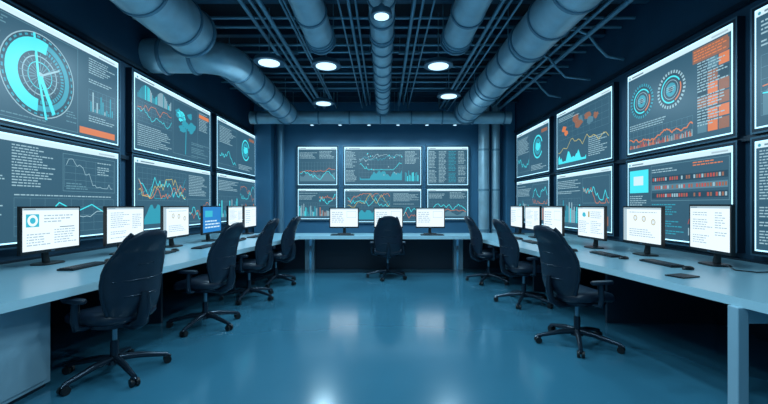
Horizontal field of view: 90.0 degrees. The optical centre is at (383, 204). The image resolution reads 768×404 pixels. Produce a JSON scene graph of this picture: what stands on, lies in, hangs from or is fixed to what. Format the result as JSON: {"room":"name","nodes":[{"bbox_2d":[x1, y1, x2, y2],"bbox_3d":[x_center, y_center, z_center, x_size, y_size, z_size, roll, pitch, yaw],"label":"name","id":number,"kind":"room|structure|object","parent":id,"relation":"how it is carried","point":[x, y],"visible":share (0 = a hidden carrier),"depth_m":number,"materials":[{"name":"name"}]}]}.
{"room":"control room","nodes":[
{"label":"control room","id":0,"kind":"room"},
{"bbox_2d":[0,0,253,261],"bbox_3d":[-4.000,-0.950,4.750,0.200,4.600,14.500,0,0,0],"label":"wall","id":1,"kind":"structure","parent":0,"point":[102,21],"depth_m":5.73,"materials":[{"name":"paint"}]},
{"bbox_2d":[0,126,120,249],"bbox_3d":[-3.852,-0.165,4.250,0.095,1.230,2.600,0,0,0],"label":"display screen","id":2,"kind":"object","parent":1,"relation":"attached to","point":[36,169],"visible":0.87,"depth_m":4.44,"materials":[{"name":"blue"}]},
{"bbox_2d":[0,0,120,149],"bbox_3d":[-3.851,-1.440,4.250,0.096,1.280,2.600,0,0,0],"label":"display screen","id":3,"kind":"object","parent":1,"relation":"attached to","point":[55,83],"visible":1,"depth_m":4.44,"materials":[{"name":"blue glass"}]},
{"bbox_2d":[0,0,253,264],"bbox_3d":[-3.875,-0.780,4.450,0.050,2.840,13.900,0,0,0],"label":"trim","id":4,"kind":"structure","parent":1,"relation":"attached to","point":[23,3],"depth_m":5.21,"materials":[{"name":"blue"}]},
{"bbox_2d":[126,153,210,230],"bbox_3d":[-3.852,-0.165,7.130,0.095,1.230,2.656,0,0,0],"label":"display screen","id":5,"kind":"object","parent":1,"relation":"attached to","point":[151,183],"visible":0.83,"depth_m":6.60,"materials":[{"name":"blue"}]},
{"bbox_2d":[126,67,210,168],"bbox_3d":[-3.852,-1.440,7.130,0.095,1.280,2.656,0,0,0],"label":"display screen","id":6,"kind":"object","parent":1,"relation":"attached to","point":[162,123],"visible":1,"depth_m":6.66,"materials":[{"name":"blue"}]},
{"bbox_2d":[212,113,254,177],"bbox_3d":[-3.852,-1.440,10.051,0.095,1.280,2.681,0,0,0],"label":"display screen","id":7,"kind":"object","parent":1,"relation":"attached to","point":[233,146],"depth_m":9.65,"materials":[{"name":"glass"}]},
{"bbox_2d":[212,171,254,223],"bbox_3d":[-3.852,-0.165,10.051,0.095,1.230,2.681,0,0,0],"label":"display screen","id":8,"kind":"object","parent":1,"relation":"attached to","point":[228,189],"depth_m":9.58,"materials":[{"name":"glass"}]},
{"bbox_2d":[254,103,274,232],"bbox_3d":[-3.600,-0.950,11.575,0.500,4.600,0.449,0,0,0],"label":"wall","id":9,"kind":"structure","parent":0,"point":[264,133],"depth_m":11.35,"materials":[{"name":"blue paint"}]},
{"bbox_2d":[275,103,501,245],"bbox_3d":[0.000,-0.950,11.900,7.800,4.600,0.200,0,0,0],"label":"wall","id":10,"kind":"structure","parent":0,"point":[294,134],"depth_m":11.80,"materials":[{"name":"paint"}]},
{"bbox_2d":[296,145,338,186],"bbox_3d":[-2.028,-1.189,11.752,1.289,1.259,0.095,0,0,0],"label":"display screen","id":11,"kind":"object","parent":10,"relation":"attached to","point":[316,165],"visible":1,"depth_m":11.71,"materials":[{"name":"blue"}]},
{"bbox_2d":[296,187,338,220],"bbox_3d":[-2.028,-0.030,11.752,1.289,1.015,0.095,0,0,0],"label":"display screen","id":12,"kind":"object","parent":10,"relation":"attached to","point":[312,203],"visible":0.96,"depth_m":11.71,"materials":[{"name":"blue"}]},
{"bbox_2d":[343,145,422,186],"bbox_3d":[-0.038,-1.189,11.751,2.433,1.259,0.096,0,0,0],"label":"display screen","id":13,"kind":"object","parent":10,"relation":"attached to","point":[363,165],"visible":1,"depth_m":11.71,"materials":[{"name":"blue"}]},
{"bbox_2d":[343,187,422,223],"bbox_3d":[-0.038,0.015,11.752,2.433,1.106,0.095,0,0,0],"label":"display screen","id":14,"kind":"object","parent":10,"relation":"attached to","point":[366,199],"visible":0.85,"depth_m":11.71,"materials":[{"name":"blue"}]},
{"bbox_2d":[426,145,469,186],"bbox_3d":[1.944,-1.189,11.752,1.335,1.259,0.094,0,0,0],"label":"display screen","id":15,"kind":"object","parent":10,"relation":"attached to","point":[446,165],"visible":1,"depth_m":11.71,"materials":[{"name":"blue"}]},
{"bbox_2d":[426,187,469,220],"bbox_3d":[1.944,-0.030,11.752,1.335,1.015,0.095,0,0,0],"label":"display screen","id":16,"kind":"object","parent":10,"relation":"attached to","point":[455,201],"visible":0.83,"depth_m":11.71,"materials":[{"name":"blue"}]},
{"bbox_2d":[13,249,767,403],"bbox_3d":[0.000,1.400,4.750,8.200,0.100,14.500,0,0,0],"label":"floor","id":17,"kind":"structure","parent":0,"point":[332,336],"depth_m":3.59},
{"bbox_2d":[56,230,171,395],"bbox_3d":[-2.150,0.770,3.045,0.821,1.160,0.743,0,0,18],"label":"office chair","id":18,"kind":"object","parent":17,"relation":"on","point":[129,285],"visible":1,"depth_m":2.90,"materials":[{"name":"fabric"}]},
{"bbox_2d":[0,233,309,403],"bbox_3d":[-2.704,0.975,4.600,2.332,0.750,7.200,0,0,0],"label":"desk","id":19,"kind":"object","parent":17,"relation":"on","point":[30,296],"visible":0.51,"depth_m":2.95,"materials":[{"name":"laminate"}]},
{"bbox_2d":[17,206,79,265],"bbox_3d":[-3.430,0.306,3.920,0.200,0.585,0.700,0,0,0],"label":"computer monitor","id":20,"kind":"object","parent":19,"relation":"on","point":[43,230],"visible":1,"depth_m":3.86,"materials":[{"name":"black"}]},
{"bbox_2d":[57,261,106,270],"bbox_3d":[-2.900,0.588,3.720,0.150,0.022,0.460,0,0,0],"label":"keyboard","id":21,"kind":"object","parent":19,"relation":"on","point":[95,263],"visible":1,"depth_m":3.66,"materials":[{"name":"black plastic"}]},
{"bbox_2d":[103,206,143,254],"bbox_3d":[-3.230,0.306,4.740,0.200,0.585,0.700,0,0,0],"label":"computer monitor","id":22,"kind":"object","parent":19,"relation":"on","point":[119,222],"visible":0.75,"depth_m":4.63,"materials":[{"name":"black"}]},
{"bbox_2d":[165,250,175,253],"bbox_3d":[-2.720,0.588,4.660,0.150,0.022,0.460,0,0,0],"label":"keyboard","id":23,"kind":"object","parent":19,"relation":"on","point":[167,251],"visible":0.26,"depth_m":4.76,"materials":[{"name":"black plastic"}]},
{"bbox_2d":[160,206,188,247],"bbox_3d":[-3.030,0.306,5.520,0.200,0.585,0.700,0,0,0],"label":"computer monitor","id":24,"kind":"object","parent":19,"relation":"on","point":[173,219],"visible":0.98,"depth_m":5.49,"materials":[{"name":"black"}]},
{"bbox_2d":[191,244,212,248],"bbox_3d":[-2.550,0.588,5.450,0.150,0.022,0.460,0,0,0],"label":"keyboard","id":25,"kind":"object","parent":19,"relation":"on","point":[205,245],"visible":0.97,"depth_m":5.34,"materials":[{"name":"black plastic"}]},
{"bbox_2d":[200,206,220,241],"bbox_3d":[-2.910,0.306,6.400,0.200,0.585,0.700,0,0,0],"label":"computer monitor","id":26,"kind":"object","parent":19,"relation":"on","point":[210,216],"visible":0.92,"depth_m":6.33,"materials":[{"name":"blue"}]},
{"bbox_2d":[226,206,241,225],"bbox_3d":[-2.870,0.306,7.300,0.200,0.585,0.700,0,0,0],"label":"computer monitor","id":27,"kind":"object","parent":19,"relation":"on","point":[233,213],"visible":0.56,"depth_m":7.19,"materials":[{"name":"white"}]},
{"bbox_2d":[242,206,255,233],"bbox_3d":[-2.830,0.306,8.000,0.200,0.585,0.700,0,0,0],"label":"computer monitor","id":28,"kind":"object","parent":19,"relation":"on","point":[249,212],"visible":0.98,"depth_m":7.93,"materials":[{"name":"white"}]},
{"bbox_2d":[166,222,243,336],"bbox_3d":[-1.984,0.770,4.267,0.821,1.160,0.743,0,0,8],"label":"office chair","id":29,"kind":"object","parent":17,"relation":"on","point":[220,277],"visible":1,"depth_m":4.14,"materials":[{"name":"fabric"}]},
{"bbox_2d":[219,218,278,304],"bbox_3d":[-1.930,0.770,5.519,0.821,1.160,0.743,0,0,2],"label":"office chair","id":30,"kind":"object","parent":17,"relation":"on","point":[263,261],"visible":0.96,"depth_m":5.42,"materials":[{"name":"fabric"}]},
{"bbox_2d":[251,216,300,287],"bbox_3d":[-1.842,0.770,6.568,0.821,1.160,0.743,0,0,5],"label":"office chair","id":31,"kind":"object","parent":17,"relation":"on","point":[287,253],"visible":0.9,"depth_m":6.47,"materials":[{"name":"fabric"}]},
{"bbox_2d":[277,124,283,232],"bbox_3d":[-3.120,-0.950,11.600,0.198,4.600,0.198,0,0,0],"label":"riser pipe","id":32,"kind":"object","parent":17,"relation":"on","point":[280,127],"visible":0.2,"depth_m":11.51,"materials":[{"name":"blue metal"}]},
{"bbox_2d":[299,233,468,269],"bbox_3d":[0.000,0.975,7.800,3.280,0.750,0.800,0,0,0],"label":"desk","id":33,"kind":"object","parent":17,"relation":"on","point":[328,252],"visible":0.97,"depth_m":8.10,"materials":[{"name":"laminate"}]},
{"bbox_2d":[330,234,353,235],"bbox_3d":[-0.820,0.588,7.600,0.460,0.022,0.150,0,0,0],"label":"keyboard","id":34,"kind":"object","parent":33,"relation":"on","point":[331,234],"visible":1,"depth_m":7.53,"materials":[{"name":"black plastic"}]},
{"bbox_2d":[329,208,358,233],"bbox_3d":[-0.820,0.327,7.930,0.600,0.545,0.200,0,0,0],"label":"computer monitor","id":35,"kind":"object","parent":33,"relation":"on","point":[344,218],"visible":0.95,"depth_m":7.88,"materials":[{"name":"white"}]},
{"bbox_2d":[374,208,402,227],"bbox_3d":[0.090,0.327,7.930,0.600,0.545,0.200,0,0,0],"label":"computer monitor","id":36,"kind":"object","parent":33,"relation":"on","point":[378,212],"visible":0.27,"depth_m":7.88,"materials":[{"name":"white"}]},
{"bbox_2d":[416,208,444,233],"bbox_3d":[0.950,0.327,7.930,0.600,0.545,0.200,0,0,0],"label":"computer monitor","id":37,"kind":"object","parent":33,"relation":"on","point":[429,218],"visible":0.94,"depth_m":7.88,"materials":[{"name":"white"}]},
{"bbox_2d":[420,234,443,235],"bbox_3d":[0.950,0.588,7.600,0.460,0.022,0.150,0,0,0],"label":"keyboard","id":38,"kind":"object","parent":33,"relation":"on","point":[420,234],"visible":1,"depth_m":7.54,"materials":[{"name":"black plastic"}]},
{"bbox_2d":[366,216,406,280],"bbox_3d":[0.041,0.770,7.128,0.743,1.160,0.821,0,0,-2],"label":"office chair","id":39,"kind":"object","parent":17,"relation":"on","point":[388,233],"visible":1,"depth_m":6.87,"materials":[{"name":"fabric"}]},
{"bbox_2d":[464,216,509,285],"bbox_3d":[1.818,0.770,6.779,0.821,1.160,0.743,0,0,-2],"label":"office chair","id":40,"kind":"object","parent":17,"relation":"on","point":[477,252],"visible":0.94,"depth_m":6.59,"materials":[{"name":"fabric"}]},
{"bbox_2d":[478,103,499,232],"bbox_3d":[3.160,-0.950,11.550,0.670,4.600,0.350,0,0,0],"label":"riser pipe","id":41,"kind":"object","parent":17,"relation":"on","point":[483,129],"visible":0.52,"depth_m":11.44,"materials":[{"name":"blue metal"}]},
{"bbox_2d":[492,219,553,308],"bbox_3d":[1.906,0.770,5.328,0.821,1.160,0.743,0,0,-6],"label":"office chair","id":42,"kind":"object","parent":17,"relation":"on","point":[510,265],"visible":0.96,"depth_m":5.14,"materials":[{"name":"fabric"}]},
{"bbox_2d":[533,225,625,357],"bbox_3d":[1.853,0.770,3.764,0.821,1.160,0.743,0,0,-14],"label":"office chair","id":43,"kind":"object","parent":17,"relation":"on","point":[560,265],"visible":1,"depth_m":3.56,"materials":[{"name":"fabric"}]},
{"bbox_2d":[458,233,767,403],"bbox_3d":[2.704,0.975,4.600,2.332,0.750,7.200,0,0,0],"label":"desk","id":44,"kind":"object","parent":17,"relation":"on","point":[736,300],"visible":0.64,"depth_m":4.08,"materials":[{"name":"laminate"}]},
{"bbox_2d":[511,206,523,233],"bbox_3d":[2.790,0.306,7.950,0.200,0.585,0.700,0,0,0],"label":"computer monitor","id":45,"kind":"object","parent":44,"relation":"on","point":[517,212],"visible":0.98,"depth_m":7.88,"materials":[{"name":"black"}]},
{"bbox_2d":[522,240,536,243],"bbox_3d":[2.360,0.588,6.150,0.150,0.022,0.460,0,0,0],"label":"keyboard","id":46,"kind":"object","parent":44,"relation":"on","point":[527,241],"visible":0.91,"depth_m":6.07,"materials":[{"name":"black plastic"}]},
{"bbox_2d":[525,206,541,237],"bbox_3d":[2.790,0.306,7.100,0.200,0.585,0.700,0,0,0],"label":"computer monitor","id":47,"kind":"object","parent":44,"relation":"on","point":[533,214],"visible":0.85,"depth_m":7.08,"materials":[{"name":"black"}]},
{"bbox_2d":[543,206,564,235],"bbox_3d":[2.770,0.306,6.200,0.200,0.585,0.700,0,0,0],"label":"computer monitor","id":48,"kind":"object","parent":44,"relation":"on","point":[553,216],"visible":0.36,"depth_m":6.09,"materials":[{"name":"black"}]},
{"bbox_2d":[578,206,606,248],"bbox_3d":[2.930,0.306,5.360,0.200,0.585,0.700,0,0,0],"label":"computer monitor","id":49,"kind":"object","parent":44,"relation":"on","point":[592,220],"visible":1,"depth_m":5.30,"materials":[{"name":"black"}]},
{"bbox_2d":[590,251,621,257],"bbox_3d":[2.660,0.588,4.600,0.150,0.022,0.460,0,0,0],"label":"keyboard","id":50,"kind":"object","parent":44,"relation":"on","point":[602,253],"visible":0.98,"depth_m":4.54,"materials":[{"name":"black plastic"}]},
{"bbox_2d":[623,206,664,256],"bbox_3d":[3.130,0.306,4.600,0.200,0.585,0.700,0,0,0],"label":"computer monitor","id":51,"kind":"object","parent":44,"relation":"on","point":[643,225],"visible":1,"depth_m":4.54,"materials":[{"name":"black"}]},
{"bbox_2d":[639,259,683,267],"bbox_3d":[2.820,0.588,3.900,0.150,0.022,0.460,0,0,0],"label":"keyboard","id":52,"kind":"object","parent":44,"relation":"on","point":[653,261],"visible":1,"depth_m":3.85,"materials":[{"name":"black plastic"}]},
{"bbox_2d":[665,273,699,278],"bbox_3d":[2.500,0.594,3.220,0.200,0.011,0.150,0,0,-20],"label":"tablet","id":53,"kind":"object","parent":44,"relation":"on","point":[677,275],"visible":1,"depth_m":3.20,"materials":[{"name":"black"}]},
{"bbox_2d":[682,266,694,269],"bbox_3d":[2.820,0.582,3.560,0.110,0.034,0.060,0,0,0],"label":"computer mouse","id":54,"kind":"object","parent":44,"relation":"on","point":[683,267],"visible":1,"depth_m":3.54,"materials":[{"name":"black plastic"}]},
{"bbox_2d":[689,204,734,266],"bbox_3d":[3.300,0.296,3.836,0.200,0.605,0.600,0,0,8],"label":"computer monitor","id":55,"kind":"object","parent":44,"relation":"on","point":[711,226],"visible":0.99,"depth_m":3.79,"materials":[{"name":"black"}]},
{"bbox_2d":[725,265,767,272],"bbox_3d":[3.409,0.584,3.518,0.430,0.029,0.288,0,0,0],"label":"cable","id":56,"kind":"object","parent":44,"relation":"on","point":[725,265],"visible":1,"depth_m":3.42,"materials":[{"name":"black plastic"}]},
{"bbox_2d":[197,4,619,92],"bbox_3d":[0.000,-3.300,4.750,8.200,0.100,14.500,0,0,0],"label":"ceiling","id":57,"kind":"structure","parent":0,"point":[210,9],"depth_m":7.50,"materials":[{"name":"metal"}]},
{"bbox_2d":[110,0,216,57],"bbox_3d":[-2.800,-2.695,2.050,0.720,1.109,7.100,0,0,0],"label":"ventilation duct","id":58,"kind":"object","parent":57,"relation":"hanging from","point":[182,25],"visible":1,"depth_m":4.87,"materials":[{"name":"blue metal"}]},
{"bbox_2d":[138,38,297,124],"bbox_3d":[-3.110,-2.704,8.225,1.560,1.089,4.350,0,0,0],"label":"ventilation duct","id":59,"kind":"object","parent":57,"relation":"hanging from","point":[225,60],"visible":0.88,"depth_m":6.37,"materials":[{"name":"blue metal"}]},
{"bbox_2d":[253,8,284,67],"bbox_3d":[-1.900,-2.793,6.350,0.500,0.911,0.500,0,0,0],"label":"pendant lamp","id":60,"kind":"object","parent":57,"relation":"hanging from","point":[267,60],"visible":0.99,"depth_m":6.29,"materials":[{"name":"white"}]},
{"bbox_2d":[288,0,335,54],"bbox_3d":[-1.000,-2.814,2.300,0.480,0.869,7.600,0,0,0],"label":"ventilation duct","id":61,"kind":"object","parent":57,"relation":"hanging from","point":[311,15],"visible":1,"depth_m":5.21,"materials":[{"name":"blue metal"}]},
{"bbox_2d":[313,71,333,105],"bbox_3d":[-1.400,-2.793,8.900,0.500,0.911,0.500,0,0,0],"label":"pendant lamp","id":62,"kind":"object","parent":57,"relation":"hanging from","point":[323,101],"visible":0.96,"depth_m":8.80,"materials":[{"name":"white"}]},
{"bbox_2d":[311,54,340,70],"bbox_3d":[-0.980,-2.793,6.500,0.500,0.911,0.500,0,0,0],"label":"pendant lamp","id":63,"kind":"object","parent":57,"relation":"hanging from","point":[325,63],"visible":0.95,"depth_m":6.39,"materials":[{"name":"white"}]},
{"bbox_2d":[248,92,511,124],"bbox_3d":[-0.100,-2.740,10.650,7.200,1.018,0.378,0,0,0],"label":"ventilation duct","id":64,"kind":"object","parent":57,"relation":"hanging from","point":[255,117],"visible":0.72,"depth_m":10.50,"materials":[{"name":"blue"}]},
{"bbox_2d":[367,0,395,115],"bbox_3d":[-0.030,-2.825,4.450,0.400,0.849,11.900,0,0,0],"label":"ventilation duct","id":65,"kind":"object","parent":57,"relation":"hanging from","point":[382,35],"visible":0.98,"depth_m":6.28,"materials":[{"name":"blue metal"}]},
{"bbox_2d":[371,3,391,20],"bbox_3d":[-0.030,-2.349,4.620,0.260,0.182,0.260,0,0,0],"label":"pendant lamp","id":66,"kind":"object","parent":65,"relation":"hanging from","point":[381,12],"visible":1,"depth_m":4.55,"materials":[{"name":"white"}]},
{"bbox_2d":[310,92,456,125],"bbox_3d":[-0.150,-2.767,11.000,5.500,0.964,0.119,0,0,0],"label":"track light","id":67,"kind":"object","parent":57,"relation":"hanging from","point":[394,92],"visible":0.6,"depth_m":10.99,"materials":[{"name":"metal"}]},
{"bbox_2d":[217,68,550,77],"bbox_3d":[0.000,-3.119,9.000,7.798,0.259,0.120,0,0,0],"label":"ceiling beam","id":68,"kind":"structure","parent":57,"relation":"attached to","point":[263,69],"depth_m":8.99,"materials":[{"name":"metal"}]},
{"bbox_2d":[235,83,532,91],"bbox_3d":[0.000,-3.119,10.100,7.798,0.259,0.120,0,0,0],"label":"ceiling beam","id":69,"kind":"structure","parent":57,"relation":"attached to","point":[276,84],"depth_m":10.09,"materials":[{"name":"metal"}]},
{"bbox_2d":[250,93,517,102],"bbox_3d":[0.000,-3.119,11.200,7.798,0.259,0.120,0,0,0],"label":"ceiling beam","id":70,"kind":"structure","parent":57,"relation":"attached to","point":[292,97],"depth_m":11.19,"materials":[{"name":"metal"}]},
{"bbox_2d":[132,0,635,110],"bbox_3d":[0.000,-2.789,4.819,7.780,0.921,12.639,0,0,0],"label":"grid","id":71,"kind":"object","parent":57,"relation":"attached to","point":[612,16],"visible":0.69,"depth_m":6.88,"materials":[{"name":"blue metal"}]},
{"bbox_2d":[234,46,574,60],"bbox_3d":[0.000,-3.119,7.900,7.798,0.259,0.120,0,0,0],"label":"ceiling beam","id":72,"kind":"structure","parent":57,"relation":"attached to","point":[300,56],"depth_m":7.89,"materials":[{"name":"metal"}]},
{"bbox_2d":[213,20,605,37],"bbox_3d":[0.000,-3.119,6.800,7.798,0.259,0.120,0,0,0],"label":"ceiling beam","id":73,"kind":"structure","parent":57,"relation":"attached to","point":[221,33],"depth_m":6.77,"materials":[{"name":"metal"}]},
{"bbox_2d":[194,0,650,3],"bbox_3d":[0.000,-3.119,5.650,7.798,0.259,0.120,0,0,0],"label":"ceiling beam","id":74,"kind":"structure","parent":57,"relation":"attached to","point":[197,1],"depth_m":5.64,"materials":[{"name":"metal"}]},
{"bbox_2d":[424,13,452,70],"bbox_3d":[0.920,-2.793,6.500,0.500,0.911,0.500,0,0,0],"label":"pendant lamp","id":75,"kind":"object","parent":57,"relation":"hanging from","point":[438,63],"visible":1,"depth_m":6.42,"materials":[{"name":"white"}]},
{"bbox_2d":[437,69,460,98],"bbox_3d":[1.400,-2.793,8.300,0.500,0.911,0.500,0,0,0],"label":"pendant lamp","id":76,"kind":"object","parent":57,"relation":"hanging from","point":[448,93],"visible":0.96,"depth_m":8.20,"materials":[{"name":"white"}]},
{"bbox_2d":[440,0,491,55],"bbox_3d":[1.140,-2.809,2.300,0.500,0.879,7.600,0,0,0],"label":"ventilation duct","id":77,"kind":"object","parent":57,"relation":"hanging from","point":[457,36],"visible":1,"depth_m":5.20,"materials":[{"name":"blue metal"}]},
{"bbox_2d":[454,0,601,124],"bbox_3d":[2.220,-2.709,4.450,0.660,1.079,11.900,0,0,0],"label":"ventilation duct","id":78,"kind":"object","parent":57,"relation":"hanging from","point":[545,22],"visible":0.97,"depth_m":5.71,"materials":[{"name":"blue metal"}]},
{"bbox_2d":[502,103,514,232],"bbox_3d":[3.750,-0.950,11.575,0.260,4.600,0.449,0,0,0],"label":"wall pillar","id":79,"kind":"structure","parent":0,"point":[508,135],"depth_m":11.35,"materials":[{"name":"paint"}]},
{"bbox_2d":[515,0,767,261],"bbox_3d":[4.000,-0.950,4.750,0.200,4.600,14.500,0,0,0],"label":"wall","id":80,"kind":"structure","parent":0,"point":[657,23],"depth_m":6.20,"materials":[{"name":"paint"}]},
{"bbox_2d":[516,116,553,179],"bbox_3d":[3.852,-1.385,9.934,0.095,1.310,2.233,0,0,0],"label":"display screen","id":81,"kind":"object","parent":80,"relation":"attached to","point":[534,144],"visible":1,"depth_m":9.59,"materials":[{"name":"blue"}]},
{"bbox_2d":[516,175,553,224],"bbox_3d":[3.852,-0.090,9.934,0.095,1.220,2.233,0,0,0],"label":"display screen","id":82,"kind":"object","parent":80,"relation":"attached to","point":[536,191],"visible":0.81,"depth_m":9.59,"materials":[{"name":"blue"}]},
{"bbox_2d":[556,82,618,171],"bbox_3d":[3.851,-1.385,7.437,0.096,1.310,2.140,0,0,0],"label":"display screen","id":83,"kind":"object","parent":80,"relation":"attached to","point":[587,130],"visible":1,"depth_m":7.08,"materials":[{"name":"blue"}]},
{"bbox_2d":[556,163,618,235],"bbox_3d":[3.852,-0.090,7.437,0.095,1.220,2.140,0,0,0],"label":"display screen","id":84,"kind":"object","parent":80,"relation":"attached to","point":[595,185],"visible":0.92,"depth_m":7.08,"materials":[{"name":"blue"}]},
{"bbox_2d":[514,0,767,264],"bbox_3d":[3.875,-0.780,4.450,0.050,2.840,13.900,0,0,0],"label":"trim","id":85,"kind":"structure","parent":80,"relation":"attached to","point":[743,3],"depth_m":5.18,"materials":[{"name":"blue"}]},
{"bbox_2d":[626,16,744,158],"bbox_3d":[3.851,-1.385,5.094,0.096,1.310,1.904,0,0,0],"label":"display screen","id":86,"kind":"object","parent":80,"relation":"attached to","point":[693,94],"visible":1,"depth_m":4.77,"materials":[{"name":"blue glass"}]},
{"bbox_2d":[626,140,744,252],"bbox_3d":[3.852,-0.090,5.094,0.095,1.220,1.904,0,0,0],"label":"display screen","id":87,"kind":"object","parent":80,"relation":"attached to","point":[715,173],"visible":0.58,"depth_m":4.80,"materials":[{"name":"blue"}]},
{"bbox_2d":[750,0,767,134],"bbox_3d":[3.852,-1.385,3.094,0.095,1.310,1.800,0,0,0],"label":"display screen","id":88,"kind":"object","parent":80,"relation":"attached to","point":[758,14],"visible":1,"depth_m":3.89,"materials":[{"name":"blue"}]},
{"bbox_2d":[750,135,767,256],"bbox_3d":[3.852,-0.090,3.094,0.095,1.220,1.800,0,0,0],"label":"display screen","id":89,"kind":"object","parent":80,"relation":"attached to","point":[758,145],"visible":1,"depth_m":3.89,"materials":[{"name":"blue"}]}
]}

